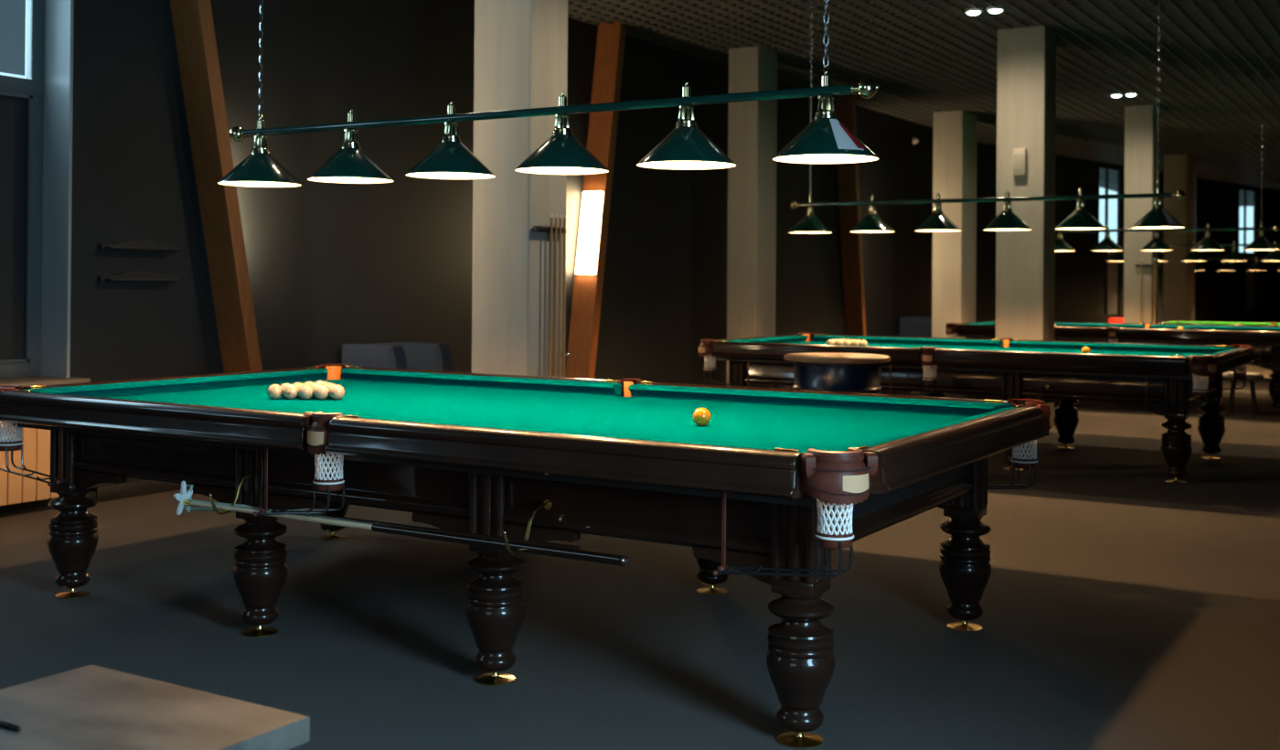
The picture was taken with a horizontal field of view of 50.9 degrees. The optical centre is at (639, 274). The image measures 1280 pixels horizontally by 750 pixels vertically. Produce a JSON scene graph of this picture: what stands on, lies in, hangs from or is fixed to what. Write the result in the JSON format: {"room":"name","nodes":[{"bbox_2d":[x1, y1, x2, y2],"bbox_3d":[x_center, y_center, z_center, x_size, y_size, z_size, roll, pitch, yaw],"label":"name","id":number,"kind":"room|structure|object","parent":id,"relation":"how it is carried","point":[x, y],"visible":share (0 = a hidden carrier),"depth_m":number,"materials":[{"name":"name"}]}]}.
{"room":"games hall","nodes":[
{"label":"games hall","id":0,"kind":"room"},
{"bbox_2d":[0,0,933,517],"bbox_3d":[-1.307,-0.582,11.380,0.300,3.920,23.800,0,0,31],"label":"wall","id":1,"kind":"structure","parent":0,"point":[331,266],"depth_m":10.05,"materials":[{"name":"paint"}]},
{"bbox_2d":[0,0,44,378],"bbox_3d":[-4.101,-0.782,6.992,0.077,2.735,2.195,0,0,31],"label":"window","id":2,"kind":"structure","parent":1,"relation":"in","point":[21,100],"depth_m":7.82,"materials":[{"name":"grey"}]},
{"bbox_2d":[0,0,25,75],"bbox_3d":[-3.653,-1.617,7.729,0.004,0.910,0.275,0,0,31],"label":"window pane","id":3,"kind":"object","parent":2,"relation":"attached to","point":[12,12],"depth_m":7.78,"materials":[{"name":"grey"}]},
{"bbox_2d":[0,95,27,360],"bbox_3d":[-3.834,-0.275,7.443,0.010,1.550,0.978,0,0,31],"label":"window pane","id":4,"kind":"object","parent":2,"relation":"attached to","point":[13,110],"depth_m":7.78,"materials":[{"name":"black glass"}]},
{"bbox_2d":[0,421,58,505],"bbox_3d":[-3.826,0.989,6.820,0.115,0.515,2.020,0,0,31],"label":"radiator","id":5,"kind":"object","parent":1,"relation":"attached to","point":[14,488],"visible":0.5,"depth_m":7.44,"materials":[{"name":"brown"}]},
{"bbox_2d":[0,375,90,390],"bbox_3d":[-3.940,0.605,6.856,0.375,0.042,2.355,0,0,31],"label":"windowsill","id":6,"kind":"structure","parent":1,"relation":"attached to","point":[25,381],"depth_m":7.60,"materials":[{"name":"brown wood"}]},
{"bbox_2d":[41,0,74,377],"bbox_3d":[-4.004,-0.791,6.933,0.304,2.755,2.235,0,0,31],"label":"trim","id":7,"kind":"structure","parent":1,"relation":"attached to","point":[58,14],"depth_m":7.85,"materials":[{"name":"grey metal"}]},
{"bbox_2d":[97,270,181,282],"bbox_3d":[-3.019,0.011,8.190,0.090,0.072,0.580,0,0,31],"label":"wall shelf","id":8,"kind":"object","parent":1,"relation":"attached to","point":[133,276],"visible":1,"depth_m":8.16,"materials":[{"name":"black paint"}]},
{"bbox_2d":[97,239,181,251],"bbox_3d":[-3.018,-0.179,8.191,0.090,0.072,0.580,0,0,31],"label":"wall shelf","id":9,"kind":"object","parent":1,"relation":"attached to","point":[132,245],"visible":1,"depth_m":8.16,"materials":[{"name":"black paint"}]},
{"bbox_2d":[96,385,793,501],"bbox_3d":[0.838,1.369,14.619,0.018,0.090,15.600,0,0,31],"label":"baseboard","id":10,"kind":"structure","parent":1,"relation":"attached to","point":[118,491],"depth_m":8.17,"materials":[{"name":"black paint"}]},
{"bbox_2d":[912,137,918,144],"bbox_3d":[4.079,-1.980,19.882,0.080,0.110,0.110,0,0,31],"label":"sensor","id":11,"kind":"object","parent":1,"relation":"attached to","point":[915,140],"visible":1,"depth_m":19.85,"materials":[{"name":"beige plastic"}]},
{"bbox_2d":[0,363,1279,749],"bbox_3d":[7.827,1.556,19.499,8.900,0.120,47.200,0,0,31],"label":"floor","id":12,"kind":"structure","parent":0,"point":[1125,606],"depth_m":5.22,"materials":[{"name":"carpet"}]},
{"bbox_2d":[0,664,309,749],"bbox_3d":[-1.101,1.076,2.363,0.640,0.500,0.790,0,0,31],"label":"coffee table","id":13,"kind":"object","parent":12,"relation":"on","point":[90,707],"visible":1,"depth_m":2.52,"materials":[{"name":"wood"}]},
{"bbox_2d":[0,720,21,731],"bbox_3d":[-1.178,0.821,2.471,0.130,0.010,0.009,0,0,31],"label":"pen","id":14,"kind":"object","parent":13,"relation":"on","point":[3,723],"visible":1,"depth_m":2.45,"materials":[{"name":"black paint"}]},
{"bbox_2d":[170,0,262,373],"bbox_3d":[-2.692,-0.534,8.570,0.250,3.770,0.840,0,0,31],"label":"timber beam","id":15,"kind":"structure","parent":12,"relation":"on","point":[193,24],"depth_m":8.52,"materials":[{"name":"brown wood"}]},
{"bbox_2d":[341,341,452,371],"bbox_3d":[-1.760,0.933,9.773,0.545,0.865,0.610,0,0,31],"label":"sofa","id":16,"kind":"object","parent":12,"relation":"on","point":[419,356],"visible":0.21,"depth_m":9.65,"materials":[{"name":"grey fabric"}]},
{"bbox_2d":[471,0,567,376],"bbox_3d":[-0.765,-0.519,8.587,0.446,3.770,0.410,0,0,31],"label":"column","id":17,"kind":"structure","parent":12,"relation":"on","point":[521,46],"depth_m":8.41,"materials":[{"name":"paint"}]},
{"bbox_2d":[532,225,566,233],"bbox_3d":[-0.558,0.497,8.415,0.090,1.598,0.320,0,0,31],"label":"cue rack","id":18,"kind":"object","parent":17,"relation":"attached to","point":[537,229],"visible":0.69,"depth_m":8.34,"materials":[{"name":"black paint"}]},
{"bbox_2d":[548,213,553,376],"bbox_3d":[-0.557,0.443,8.380,0.034,1.650,0.033,0,0,31],"label":"billiard cue","id":19,"kind":"object","parent":18,"relation":"on","point":[551,218],"visible":0.6,"depth_m":8.38,"materials":[{"name":"brown wood"}]},
{"bbox_2d":[553,213,557,376],"bbox_3d":[-0.531,0.444,8.423,0.034,1.650,0.033,0,0,31],"label":"billiard cue","id":20,"kind":"object","parent":18,"relation":"on","point":[556,218],"visible":0.54,"depth_m":8.42,"materials":[{"name":"brown wood"}]},
{"bbox_2d":[557,214,561,377],"bbox_3d":[-0.506,0.444,8.463,0.034,1.650,0.033,0,0,31],"label":"billiard cue","id":21,"kind":"object","parent":18,"relation":"on","point":[560,233],"visible":0.61,"depth_m":8.46,"materials":[{"name":"brown wood"}]},
{"bbox_2d":[561,214,565,377],"bbox_3d":[-0.481,0.444,8.504,0.034,1.650,0.033,0,0,31],"label":"billiard cue","id":22,"kind":"object","parent":18,"relation":"on","point":[564,218],"visible":0.61,"depth_m":8.50,"materials":[{"name":"brown wood"}]},
{"bbox_2d":[0,363,1050,747],"bbox_3d":[-0.553,0.911,5.407,3.900,0.875,2.120,0,0,31],"label":"table","id":23,"kind":"object","parent":12,"relation":"on","point":[776,481],"visible":0.97,"depth_m":4.66,"materials":[{"name":"brown wood"}]},
{"bbox_2d":[27,368,328,397],"bbox_3d":[-2.096,0.514,6.348,0.068,0.055,1.786,0,0,31],"label":"cushion","id":24,"kind":"object","parent":23,"relation":"on","point":[120,389],"depth_m":6.28,"materials":[{"name":"green fabric"}]},
{"bbox_2d":[266,384,282,399],"bbox_3d":[-1.596,0.509,5.885,0.068,0.068,0.068,1,0,-33],"label":"ball","id":25,"kind":"object","parent":23,"relation":"on","point":[274,391],"visible":1,"depth_m":5.86,"materials":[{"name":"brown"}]},
{"bbox_2d":[280,383,289,397],"bbox_3d":[-1.561,0.510,5.944,0.068,0.068,0.068,1,0,-39],"label":"ball","id":26,"kind":"object","parent":23,"relation":"on","point":[283,384],"visible":0.23,"depth_m":5.92,"materials":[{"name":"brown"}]},
{"bbox_2d":[282,384,298,399],"bbox_3d":[-1.528,0.510,5.884,0.068,0.068,0.068,1,0,-34],"label":"ball","id":27,"kind":"object","parent":23,"relation":"on","point":[290,391],"visible":1,"depth_m":5.86,"materials":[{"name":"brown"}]},
{"bbox_2d":[296,383,305,398],"bbox_3d":[-1.493,0.510,5.942,0.068,0.068,0.068,0,0,44],"label":"ball","id":28,"kind":"object","parent":23,"relation":"on","point":[299,385],"visible":0.24,"depth_m":5.92,"materials":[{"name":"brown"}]},
{"bbox_2d":[298,384,313,399],"bbox_3d":[-1.460,0.510,5.882,0.068,0.068,0.068,1,0,-36],"label":"ball","id":29,"kind":"object","parent":23,"relation":"on","point":[305,391],"visible":1,"depth_m":5.86,"materials":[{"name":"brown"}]},
{"bbox_2d":[311,383,319,398],"bbox_3d":[-1.425,0.511,5.941,0.068,0.068,0.068,1,0,-36],"label":"ball","id":30,"kind":"object","parent":23,"relation":"on","point":[314,385],"visible":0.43,"depth_m":5.92,"materials":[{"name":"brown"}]},
{"bbox_2d":[313,384,329,399],"bbox_3d":[-1.392,0.511,5.881,0.068,0.068,0.068,1,0,-35],"label":"ball","id":31,"kind":"object","parent":23,"relation":"on","point":[321,391],"visible":1,"depth_m":5.86,"materials":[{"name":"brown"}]},
{"bbox_2d":[327,383,335,398],"bbox_3d":[-1.356,0.511,5.939,0.068,0.068,0.068,1,0,-30],"label":"ball","id":32,"kind":"object","parent":23,"relation":"on","point":[330,385],"visible":0.25,"depth_m":5.92,"materials":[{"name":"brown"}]},
{"bbox_2d":[329,384,344,399],"bbox_3d":[-1.323,0.511,5.879,0.068,0.068,0.068,1,0,-35],"label":"ball","id":33,"kind":"object","parent":23,"relation":"on","point":[336,391],"visible":1,"depth_m":5.86,"materials":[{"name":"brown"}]},
{"bbox_2d":[179,483,582,550],"bbox_3d":[-0.954,0.827,4.558,1.803,0.094,0.030,0,0,31],"label":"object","id":34,"kind":"object","parent":23,"relation":"attached to","point":[574,547],"visible":0.5,"depth_m":4.45,"materials":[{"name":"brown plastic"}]},
{"bbox_2d":[173,480,629,566],"bbox_3d":[-0.868,0.820,4.457,1.947,0.120,0.112,0,0,31],"label":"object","id":35,"kind":"object","parent":23,"relation":"attached to","point":[623,560],"visible":0.98,"depth_m":4.30,"materials":[{"name":"brown wood"}]},
{"bbox_2d":[341,368,621,394],"bbox_3d":[-0.850,0.525,6.667,1.747,0.055,0.068,0,0,31],"label":"cushion","id":36,"kind":"object","parent":23,"relation":"on","point":[456,379],"depth_m":6.60,"materials":[{"name":"green fabric"}]},
{"bbox_2d":[692,406,711,426],"bbox_3d":[0.226,0.517,4.921,0.068,0.068,0.068,0,0,31],"label":"ball","id":37,"kind":"object","parent":23,"relation":"on","point":[701,416],"visible":1,"depth_m":4.90,"materials":[{"name":"yellow plastic"}]},
{"bbox_2d":[628,384,1013,415],"bbox_3d":[0.704,0.531,5.723,1.747,0.055,0.068,0,0,31],"label":"cushion","id":38,"kind":"object","parent":23,"relation":"on","point":[733,395],"depth_m":5.68,"materials":[{"name":"green fabric"}]},
{"bbox_2d":[838,406,1016,451],"bbox_3d":[0.996,0.526,4.471,0.068,0.055,1.786,0,0,31],"label":"cushion","id":39,"kind":"object","parent":23,"relation":"on","point":[920,432],"depth_m":4.34,"materials":[{"name":"green fabric"}]},
{"bbox_2d":[565,21,626,378],"bbox_3d":[-0.419,-0.495,12.314,0.250,3.770,0.680,0,0,31],"label":"timber beam","id":40,"kind":"structure","parent":12,"relation":"on","point":[611,38],"depth_m":12.25,"materials":[{"name":"brown wood"}]},
{"bbox_2d":[725,45,777,388],"bbox_3d":[1.156,-0.473,13.896,0.340,3.770,0.460,0,0,31],"label":"column","id":41,"kind":"structure","parent":12,"relation":"on","point":[752,125],"depth_m":13.72,"materials":[{"name":"paint"}]},
{"bbox_2d":[784,352,890,394],"bbox_3d":[1.309,0.958,8.956,0.704,0.852,0.704,0,0,31],"label":"table","id":42,"kind":"object","parent":12,"relation":"on","point":[841,372],"visible":0.43,"depth_m":8.71,"materials":[{"name":"blue"}]},
{"bbox_2d":[833,96,866,335],"bbox_3d":[2.755,-0.440,17.540,0.250,3.770,0.650,0,0,31],"label":"timber beam","id":43,"kind":"structure","parent":12,"relation":"on","point":[845,108],"depth_m":17.49,"materials":[{"name":"brown wood"}]},
{"bbox_2d":[899,316,931,337],"bbox_3d":[4.105,1.035,19.431,0.545,0.865,0.610,0,0,31],"label":"armchair","id":44,"kind":"object","parent":12,"relation":"on","point":[909,325],"visible":0.22,"depth_m":19.19,"materials":[{"name":"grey fabric"}]},
{"bbox_2d":[931,110,977,338],"bbox_3d":[4.410,-0.419,18.869,0.420,3.770,0.660,0,0,31],"label":"column","id":45,"kind":"structure","parent":12,"relation":"on","point":[954,132],"depth_m":18.61,"materials":[{"name":"paint"}]},
{"bbox_2d":[697,332,1254,483],"bbox_3d":[2.613,0.966,10.621,3.900,0.875,2.120,0,0,31],"label":"table","id":46,"kind":"object","parent":12,"relation":"on","point":[1162,379],"visible":0.8,"depth_m":9.77,"materials":[{"name":"brown wood"}]},
{"bbox_2d":[723,334,808,342],"bbox_3d":[1.070,0.569,11.562,0.068,0.055,1.786,0,0,31],"label":"cushion","id":47,"kind":"object","parent":46,"relation":"on","point":[784,338],"depth_m":11.73,"materials":[{"name":"green fabric"}]},
{"bbox_2d":[826,339,834,344],"bbox_3d":[1.570,0.564,11.099,0.068,0.068,0.068,1,0,-37],"label":"ball","id":48,"kind":"object","parent":46,"relation":"on","point":[829,341],"visible":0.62,"depth_m":11.08,"materials":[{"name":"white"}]},
{"bbox_2d":[834,339,842,345],"bbox_3d":[1.638,0.565,11.098,0.068,0.068,0.068,1,0,-34],"label":"ball","id":49,"kind":"object","parent":46,"relation":"on","point":[838,342],"visible":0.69,"depth_m":11.07,"materials":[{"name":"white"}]},
{"bbox_2d":[842,339,851,345],"bbox_3d":[1.706,0.565,11.096,0.068,0.068,0.068,1,0,-33],"label":"ball","id":50,"kind":"object","parent":46,"relation":"on","point":[847,342],"visible":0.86,"depth_m":11.07,"materials":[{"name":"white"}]},
{"bbox_2d":[851,339,859,345],"bbox_3d":[1.774,0.566,11.095,0.068,0.068,0.068,1,0,-36],"label":"ball","id":51,"kind":"object","parent":46,"relation":"on","point":[854,342],"visible":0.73,"depth_m":11.07,"materials":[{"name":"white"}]},
{"bbox_2d":[859,339,867,345],"bbox_3d":[1.843,0.566,11.093,0.068,0.068,0.068,1,0,-35],"label":"ball","id":52,"kind":"object","parent":46,"relation":"on","point":[863,342],"visible":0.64,"depth_m":11.07,"materials":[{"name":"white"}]},
{"bbox_2d":[812,334,1002,346],"bbox_3d":[2.316,0.580,11.881,1.747,0.055,0.068,0,0,31],"label":"cushion","id":53,"kind":"object","parent":46,"relation":"on","point":[871,339],"depth_m":11.80,"materials":[{"name":"green fabric"}]},
{"bbox_2d":[1081,346,1090,352],"bbox_3d":[3.368,0.573,10.166,0.068,0.068,0.068,0,0,31],"label":"ball","id":54,"kind":"object","parent":46,"relation":"on","point":[1085,349],"visible":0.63,"depth_m":10.14,"materials":[{"name":"yellow plastic"}]},
{"bbox_2d":[1008,341,1233,353],"bbox_3d":[3.870,0.587,10.937,1.747,0.055,0.068,0,0,31],"label":"cushion","id":55,"kind":"object","parent":46,"relation":"on","point":[1045,345],"depth_m":10.91,"materials":[{"name":"green fabric"}]},
{"bbox_2d":[1208,347,1238,354],"bbox_3d":[4.162,0.581,9.684,0.068,0.055,1.786,0,0,31],"label":"cushion","id":56,"kind":"object","parent":46,"relation":"on","point":[1227,348],"depth_m":9.82,"materials":[{"name":"green fabric"}]},
{"bbox_2d":[995,25,1055,426],"bbox_3d":[3.641,-0.461,12.703,0.446,3.770,0.420,0,0,31],"label":"column","id":57,"kind":"structure","parent":12,"relation":"on","point":[1026,88],"depth_m":12.53,"materials":[{"name":"paint"}]},
{"bbox_2d":[1012,148,1026,175],"bbox_3d":[3.523,-1.048,12.491,0.120,0.250,0.074,0,0,31],"label":"wall speaker","id":58,"kind":"object","parent":57,"relation":"attached to","point":[1018,154],"visible":1,"depth_m":12.46,"materials":[{"name":"beige plastic"}]},
{"bbox_2d":[1013,153,1023,172],"bbox_3d":[3.506,-1.034,12.462,0.090,0.170,0.006,0,0,31],"label":"grille","id":59,"kind":"object","parent":58,"relation":"attached to","point":[1018,157],"depth_m":12.46,"materials":[{"name":"paint"}]},
{"bbox_2d":[945,320,1279,412],"bbox_3d":[5.779,1.021,15.835,3.900,0.875,2.120,0,0,31],"label":"table","id":60,"kind":"object","parent":12,"relation":"on","point":[1265,340],"visible":0.44,"depth_m":14.82,"materials":[{"name":"brown wood"}]},
{"bbox_2d":[956,321,995,329],"bbox_3d":[4.236,0.624,16.776,0.068,0.055,1.786,0,0,31],"label":"cushion","id":61,"kind":"object","parent":60,"relation":"on","point":[971,323],"depth_m":16.79,"materials":[{"name":"green fabric"}]},
{"bbox_2d":[1054,322,1144,328],"bbox_3d":[5.482,0.635,17.094,1.747,0.055,0.068,0,0,31],"label":"cushion","id":62,"kind":"object","parent":60,"relation":"on","point":[1082,325],"depth_m":16.90,"materials":[{"name":"green fabric"}]},
{"bbox_2d":[1150,324,1279,330],"bbox_3d":[7.037,0.642,16.150,1.747,0.055,0.068,0,0,31],"label":"cushion","id":63,"kind":"object","parent":60,"relation":"on","point":[1162,326],"depth_m":16.19,"materials":[{"name":"green fabric"}]},
{"bbox_2d":[1108,317,1123,322],"bbox_3d":[7.765,1.098,21.648,0.400,0.820,0.400,0,0,31],"label":"ottoman","id":64,"kind":"object","parent":12,"relation":"on","point":[1111,319],"visible":0.09,"depth_m":21.54,"materials":[{"name":"red fabric"}]},
{"bbox_2d":[1123,105,1159,323],"bbox_3d":[6.704,-0.406,18.003,0.360,3.770,0.420,0,0,31],"label":"column","id":65,"kind":"structure","parent":12,"relation":"on","point":[1141,123],"depth_m":17.83,"materials":[{"name":"paint"}]},
{"bbox_2d":[1135,264,1161,266],"bbox_3d":[6.682,0.658,17.704,0.320,1.598,0.090,0,0,31],"label":"cue rack","id":66,"kind":"object","parent":65,"relation":"attached to","point":[1136,265],"visible":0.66,"depth_m":17.70,"materials":[{"name":"black paint"}]},
{"bbox_2d":[1140,257,1141,323],"bbox_3d":[6.601,0.603,17.734,0.034,1.650,0.033,0,0,31],"label":"billiard cue","id":67,"kind":"object","parent":66,"relation":"on","point":[1141,258],"visible":0.38,"depth_m":17.73,"materials":[{"name":"brown wood"}]},
{"bbox_2d":[1153,257,1155,323],"bbox_3d":[6.746,0.604,17.645,0.034,1.650,0.033,0,0,31],"label":"billiard cue","id":68,"kind":"object","parent":66,"relation":"on","point":[1155,258],"visible":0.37,"depth_m":17.64,"materials":[{"name":"brown wood"}]},
{"bbox_2d":[1162,154,1194,321],"bbox_3d":[9.926,-0.342,24.773,0.400,3.770,0.900,0,0,31],"label":"column","id":69,"kind":"structure","parent":12,"relation":"on","point":[1178,276],"depth_m":24.41,"materials":[{"name":"paint"}]},
{"bbox_2d":[1157,320,1279,382],"bbox_3d":[8.900,1.091,19.086,2.886,0.822,1.569,0,0,31],"label":"table","id":70,"kind":"object","parent":12,"relation":"on","point":[1172,322],"visible":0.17,"depth_m":19.75,"materials":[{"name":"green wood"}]},
{"bbox_2d":[1177,320,1271,324],"bbox_3d":[8.681,0.727,20.019,1.293,0.052,0.050,0,0,31],"label":"cushion","id":71,"kind":"object","parent":70,"relation":"on","point":[1185,322],"depth_m":20.01,"materials":[{"name":"green fabric"}]},
{"bbox_2d":[1222,371,1264,416],"bbox_3d":[6.213,1.224,13.873,0.400,0.457,0.400,0,0,31],"label":"stool","id":72,"kind":"object","parent":12,"relation":"on","point":[1252,377],"visible":0.69,"depth_m":13.82,"materials":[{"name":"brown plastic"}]},
{"bbox_2d":[567,0,1279,206],"bbox_3d":[7.857,-2.334,19.522,8.900,0.220,47.200,0,0,31],"label":"ceiling","id":73,"kind":"structure","parent":0,"point":[925,58],"depth_m":14.01,"materials":[{"name":"metal"}]},
{"bbox_2d":[217,0,879,187],"bbox_3d":[-0.535,-1.409,5.421,3.176,2.002,0.368,0,0,31],"label":"light","id":74,"kind":"object","parent":73,"relation":"hanging from","point":[826,139],"visible":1,"depth_m":5.22,"materials":[{"name":"teal metal"}]},
{"bbox_2d":[964,8,982,15],"bbox_3d":[2.925,-2.319,11.800,0.152,0.076,0.152,0,0,31],"label":"ceiling spotlight","id":75,"kind":"object","parent":73,"relation":"attached to","point":[973,12],"visible":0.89,"depth_m":11.76,"materials":[{"name":"white"}]},
{"bbox_2d":[788,0,1186,233],"bbox_3d":[2.631,-1.354,10.635,3.176,2.002,0.368,0,0,31],"label":"light","id":76,"kind":"object","parent":73,"relation":"hanging from","point":[1157,217],"visible":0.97,"depth_m":10.46,"materials":[{"name":"teal metal"}]},
{"bbox_2d":[986,5,1004,13],"bbox_3d":[3.092,-2.318,11.710,0.152,0.076,0.152,0,0,31],"label":"ceiling spotlight","id":77,"kind":"object","parent":73,"relation":"attached to","point":[998,9],"visible":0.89,"depth_m":11.67,"materials":[{"name":"white"}]},
{"bbox_2d":[1109,92,1122,96],"bbox_3d":[5.970,-2.266,16.865,0.152,0.076,0.152,0,0,31],"label":"ceiling spotlight","id":78,"kind":"object","parent":73,"relation":"attached to","point":[1112,94],"visible":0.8,"depth_m":16.82,"materials":[{"name":"white"}]},
{"bbox_2d":[1124,92,1137,95],"bbox_3d":[6.120,-2.265,16.774,0.152,0.076,0.152,0,0,31],"label":"ceiling spotlight","id":79,"kind":"object","parent":73,"relation":"attached to","point":[1126,93],"visible":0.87,"depth_m":16.73,"materials":[{"name":"white"}]},
{"bbox_2d":[1055,72,1279,251],"bbox_3d":[5.797,-1.289,15.848,3.176,2.002,0.368,0,0,31],"label":"light","id":80,"kind":"object","parent":73,"relation":"hanging from","point":[1261,242],"visible":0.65,"depth_m":15.55,"materials":[{"name":"teal metal"}]},
{"bbox_2d":[1105,135,1279,261],"bbox_3d":[8.624,-1.212,20.215,3.176,2.002,0.368,0,0,31],"label":"light","id":81,"kind":"object","parent":73,"relation":"hanging from","point":[1233,255],"visible":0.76,"depth_m":20.24,"materials":[{"name":"teal"}]},
{"bbox_2d":[1194,170,1279,270],"bbox_3d":[12.300,-1.088,26.171,3.176,2.002,0.368,0,0,31],"label":"light","id":82,"kind":"object","parent":73,"relation":"hanging from","point":[1256,266],"visible":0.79,"depth_m":26.50,"materials":[{"name":"teal"}]},
{"bbox_2d":[975,142,1279,322],"bbox_3d":[12.783,-0.363,30.195,0.080,3.920,23.500,0,0,43],"label":"wall","id":83,"kind":"structure","parent":0,"point":[1218,203],"depth_m":25.92,"materials":[{"name":"paint"}]},
{"bbox_2d":[1098,163,1120,318],"bbox_3d":[9.179,-0.653,26.381,0.040,3.000,1.000,0,0,43],"label":"window","id":84,"kind":"structure","parent":83,"relation":"in","point":[1109,272],"depth_m":26.40,"materials":[{"name":"paint"}]},
{"bbox_2d":[1098,251,1105,314],"bbox_3d":[8.984,0.129,26.191,0.010,1.270,0.370,0,0,43],"label":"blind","id":85,"kind":"object","parent":84,"relation":"attached to","point":[1102,254],"depth_m":26.20,"materials":[{"name":"black"}]},
{"bbox_2d":[1108,251,1118,314],"bbox_3d":[9.293,0.134,26.518,0.010,1.270,0.530,0,0,43],"label":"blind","id":86,"kind":"object","parent":84,"relation":"attached to","point":[1113,266],"depth_m":26.56,"materials":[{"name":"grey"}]},
{"bbox_2d":[1238,185,1256,314],"bbox_3d":[14.348,-0.581,31.849,0.040,3.000,1.150,0,0,43],"label":"window","id":87,"kind":"structure","parent":83,"relation":"in","point":[1246,278],"depth_m":31.88,"materials":[{"name":"paint"}]},
{"bbox_2d":[1238,256,1244,310],"bbox_3d":[14.123,0.201,31.627,0.010,1.270,0.433,0,0,43],"label":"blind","id":88,"kind":"object","parent":87,"relation":"attached to","point":[1241,263],"depth_m":31.66,"materials":[{"name":"black"}]},
{"bbox_2d":[1246,256,1254,310],"bbox_3d":[14.483,0.206,32.009,0.010,1.270,0.617,0,0,43],"label":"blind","id":89,"kind":"object","parent":87,"relation":"attached to","point":[1250,274],"depth_m":32.06,"materials":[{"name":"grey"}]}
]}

